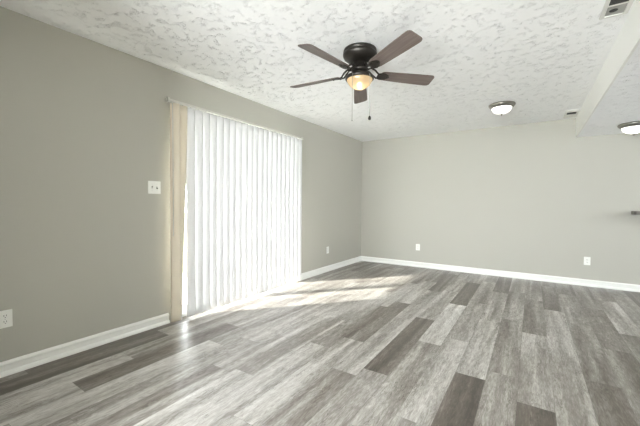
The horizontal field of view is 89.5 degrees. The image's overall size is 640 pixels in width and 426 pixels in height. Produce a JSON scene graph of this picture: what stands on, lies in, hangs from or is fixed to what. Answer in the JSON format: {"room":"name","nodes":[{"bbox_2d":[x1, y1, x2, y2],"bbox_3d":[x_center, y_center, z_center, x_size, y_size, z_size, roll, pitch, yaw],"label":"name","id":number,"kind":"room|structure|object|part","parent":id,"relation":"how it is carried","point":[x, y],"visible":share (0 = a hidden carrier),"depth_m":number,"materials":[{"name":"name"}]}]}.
{"room":"empty living room","nodes":[
{"label":"empty living room","id":0,"kind":"room"},
{"bbox_2d":[0,6,361,361],"bbox_3d":[-1.571,-0.155,3.072,0.140,2.440,8.894,1,2,33],"label":"wall","id":1,"kind":"structure","parent":0,"point":[85,247],"depth_m":2.59,"materials":[{"name":"grey paint"}]},
{"bbox_2d":[0,309,12,328],"bbox_3d":[-2.105,0.709,2.156,0.009,0.117,0.074,1,2,33],"label":"wall outlet","id":2,"kind":"object","parent":1,"relation":"attached to","point":[6,320],"visible":1,"depth_m":2.16,"materials":[{"name":"white plastic"}]},
{"bbox_2d":[0,313,169,377],"bbox_3d":[-1.954,1.034,2.380,0.030,0.094,1.790,1,2,33],"label":"baseboard","id":3,"kind":"structure","parent":1,"relation":"attached to","point":[15,365],"depth_m":2.49,"materials":[{"name":"white paint"}]},
{"bbox_2d":[148,181,160,193],"bbox_3d":[-1.531,-0.236,2.987,0.017,0.117,0.118,1,2,33],"label":"light switch","id":4,"kind":"object","parent":1,"relation":"attached to","point":[154,187],"visible":1,"depth_m":2.99,"materials":[{"name":"white plastic"}]},
{"bbox_2d":[182,303,186,316],"bbox_3d":[-0.987,0.018,3.982,0.126,2.048,1.870,1,2,33],"label":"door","id":5,"kind":"structure","parent":1,"relation":"in","point":[184,306],"depth_m":3.33,"materials":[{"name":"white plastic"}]},
{"bbox_2d":[165,97,302,321],"bbox_3d":[-0.874,-0.037,3.909,0.124,2.111,2.129,1,2,33],"label":"vertical blind","id":6,"kind":"object","parent":1,"relation":"attached to","point":[239,182],"visible":1,"depth_m":3.63,"materials":[{"name":"white plastic"}]},
{"bbox_2d":[301,256,360,279],"bbox_3d":[0.237,0.956,5.715,0.030,0.094,2.214,1,2,33],"label":"baseboard","id":7,"kind":"structure","parent":1,"relation":"attached to","point":[318,271],"depth_m":5.59,"materials":[{"name":"white paint"}]},
{"bbox_2d":[0,0,635,141],"bbox_3d":[-0.115,-1.398,2.086,3.604,0.120,8.894,1,2,33],"label":"ceiling","id":8,"kind":"structure","parent":0,"point":[546,57],"depth_m":2.64,"materials":[{"name":"white paint"}]},
{"bbox_2d":[290,30,433,119],"bbox_3d":[0.293,-1.045,2.681,1.235,0.613,1.246,1,2,33],"label":"ceiling fan","id":9,"kind":"object","parent":8,"relation":"hanging from","point":[361,56],"visible":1,"depth_m":2.58,"materials":[{"name":"brown wood"}]},
{"bbox_3d":[-0.042,-1.155,2.860,0.466,0.006,0.136,0,16,26],"label":"blade","id":10,"kind":"part","parent":9,"relation":"part of","materials":[{"name":"brown wood"}]},
{"bbox_3d":[0.043,-1.156,2.382,0.466,0.006,0.136,0,16,-46],"label":"blade","id":11,"kind":"part","parent":9,"relation":"part of","materials":[{"name":"brown wood"}]},
{"bbox_3d":[0.329,-1.071,2.681,0.210,0.081,0.210,1,2,33],"label":"lamp shade","id":12,"kind":"part","parent":9,"relation":"part of","materials":[{"name":"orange glass"}]},
{"bbox_3d":[0.386,-1.146,3.088,0.136,0.006,0.466,-14,-3,7],"label":"blade","id":13,"kind":"part","parent":9,"relation":"part of","materials":[{"name":"brown wood"}]},
{"bbox_3d":[0.523,-1.164,2.314,0.136,0.006,0.466,16,-8,-27],"label":"blade","id":14,"kind":"part","parent":9,"relation":"part of","materials":[{"name":"brown wood"}]},
{"bbox_3d":[0.736,-1.148,2.751,0.466,0.006,0.136,1,-13,-10],"label":"blade","id":15,"kind":"part","parent":9,"relation":"part of","materials":[{"name":"brown wood"}]},
{"bbox_2d":[488,101,515,115],"bbox_3d":[2.300,-1.303,4.083,0.303,0.149,0.303,1,2,33],"label":"flush ceiling light","id":16,"kind":"object","parent":8,"relation":"attached to","point":[502,107],"visible":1,"depth_m":4.00,"materials":[{"name":"white glass"}]},
{"bbox_2d":[563,109,579,117],"bbox_3d":[3.480,-1.374,4.467,0.154,0.012,0.420,1,2,33],"label":"ceiling vent","id":17,"kind":"object","parent":8,"relation":"in","point":[568,113],"visible":1,"depth_m":4.44,"materials":[{"name":"white metal"}]},
{"bbox_2d":[599,0,633,19],"bbox_3d":[1.797,-1.314,1.906,0.144,0.012,0.610,1,2,33],"label":"ceiling vent","id":18,"kind":"object","parent":8,"relation":"in","point":[611,8],"visible":1,"depth_m":2.07,"materials":[{"name":"white metal"}]},
{"bbox_3d":[1.916,-1.318,2.088,0.092,0.005,0.122,1,2,33],"label":"damper plate","id":19,"kind":"part","parent":18,"relation":"part of","materials":[{"name":"grey metal"}]},
{"bbox_2d":[0,261,639,425],"bbox_3d":[1.542,1.194,1.058,7.612,0.100,8.894,1,2,33],"label":"floor","id":20,"kind":"structure","parent":0,"point":[361,343],"depth_m":2.38,"materials":[{"name":"laminate"}]},
{"bbox_2d":[361,118,639,284],"bbox_3d":[4.013,-0.161,4.641,7.472,2.440,0.140,1,2,33],"label":"wall","id":21,"kind":"structure","parent":0,"point":[540,198],"depth_m":5.18,"materials":[{"name":"grey paint"}]},
{"bbox_2d":[361,256,639,291],"bbox_3d":[3.899,1.011,4.641,7.332,0.094,0.030,1,2,33],"label":"baseboard","id":22,"kind":"structure","parent":21,"relation":"attached to","point":[556,279],"depth_m":5.15,"materials":[{"name":"white paint"}]},
{"bbox_2d":[584,257,590,264],"bbox_3d":[3.866,0.695,4.668,0.074,0.117,0.009,1,2,33],"label":"wall outlet","id":23,"kind":"object","parent":21,"relation":"attached to","point":[586,259],"visible":1,"depth_m":4.67,"materials":[{"name":"white plastic"}]},
{"bbox_2d":[631,211,639,214],"bbox_3d":[4.696,0.098,3.995,1.200,0.220,0.200,1,2,33],"label":"wall ledge","id":24,"kind":"object","parent":21,"relation":"attached to","point":[632,212],"visible":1,"depth_m":4.25,"materials":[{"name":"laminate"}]},
{"bbox_2d":[576,0,639,137],"bbox_3d":[1.380,-1.158,1.109,0.016,0.284,8.614,1,2,33],"label":"soffit face","id":25,"kind":"structure","parent":0,"point":[627,40],"depth_m":2.52,"materials":[{"name":"white paint"}]},
{"bbox_2d":[578,43,639,136],"bbox_3d":[3.025,-1.176,-0.056,4.012,0.400,8.754,1,2,33],"label":"ceiling","id":26,"kind":"structure","parent":0,"point":[620,104],"depth_m":3.20,"materials":[{"name":"white paint"}]},
{"bbox_2d":[617,121,639,135],"bbox_3d":[3.795,-1.007,3.898,0.303,0.149,0.303,1,2,33],"label":"flush ceiling light","id":27,"kind":"object","parent":26,"relation":"attached to","point":[633,127],"visible":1,"depth_m":3.85,"materials":[{"name":"white glass"}]},
{"label":"outside","id":28,"kind":"structure","parent":0,"visible":0},
{"bbox_2d":[183,212,185,273],"bbox_3d":[-16.070,0.767,16.560,35.000,0.160,70.000,1,2,33],"label":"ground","id":29,"kind":"structure","parent":28,"point":[185,212],"depth_m":8.07,"materials":[{"name":"white"}]},
{"bbox_2d":[182,274,186,303],"bbox_3d":[-1.736,1.127,4.757,1.926,0.100,9.000,1,2,33],"label":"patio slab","id":30,"kind":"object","parent":29,"relation":"on","point":[184,277],"depth_m":4.56,"materials":[{"name":"concrete"}]},
{"bbox_2d":[183,218,186,276],"bbox_3d":[-2.075,0.567,5.565,0.050,0.990,7.400,1,2,33],"label":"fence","id":31,"kind":"object","parent":30,"relation":"on","point":[185,259],"visible":0.02,"depth_m":5.32,"materials":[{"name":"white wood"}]}
]}

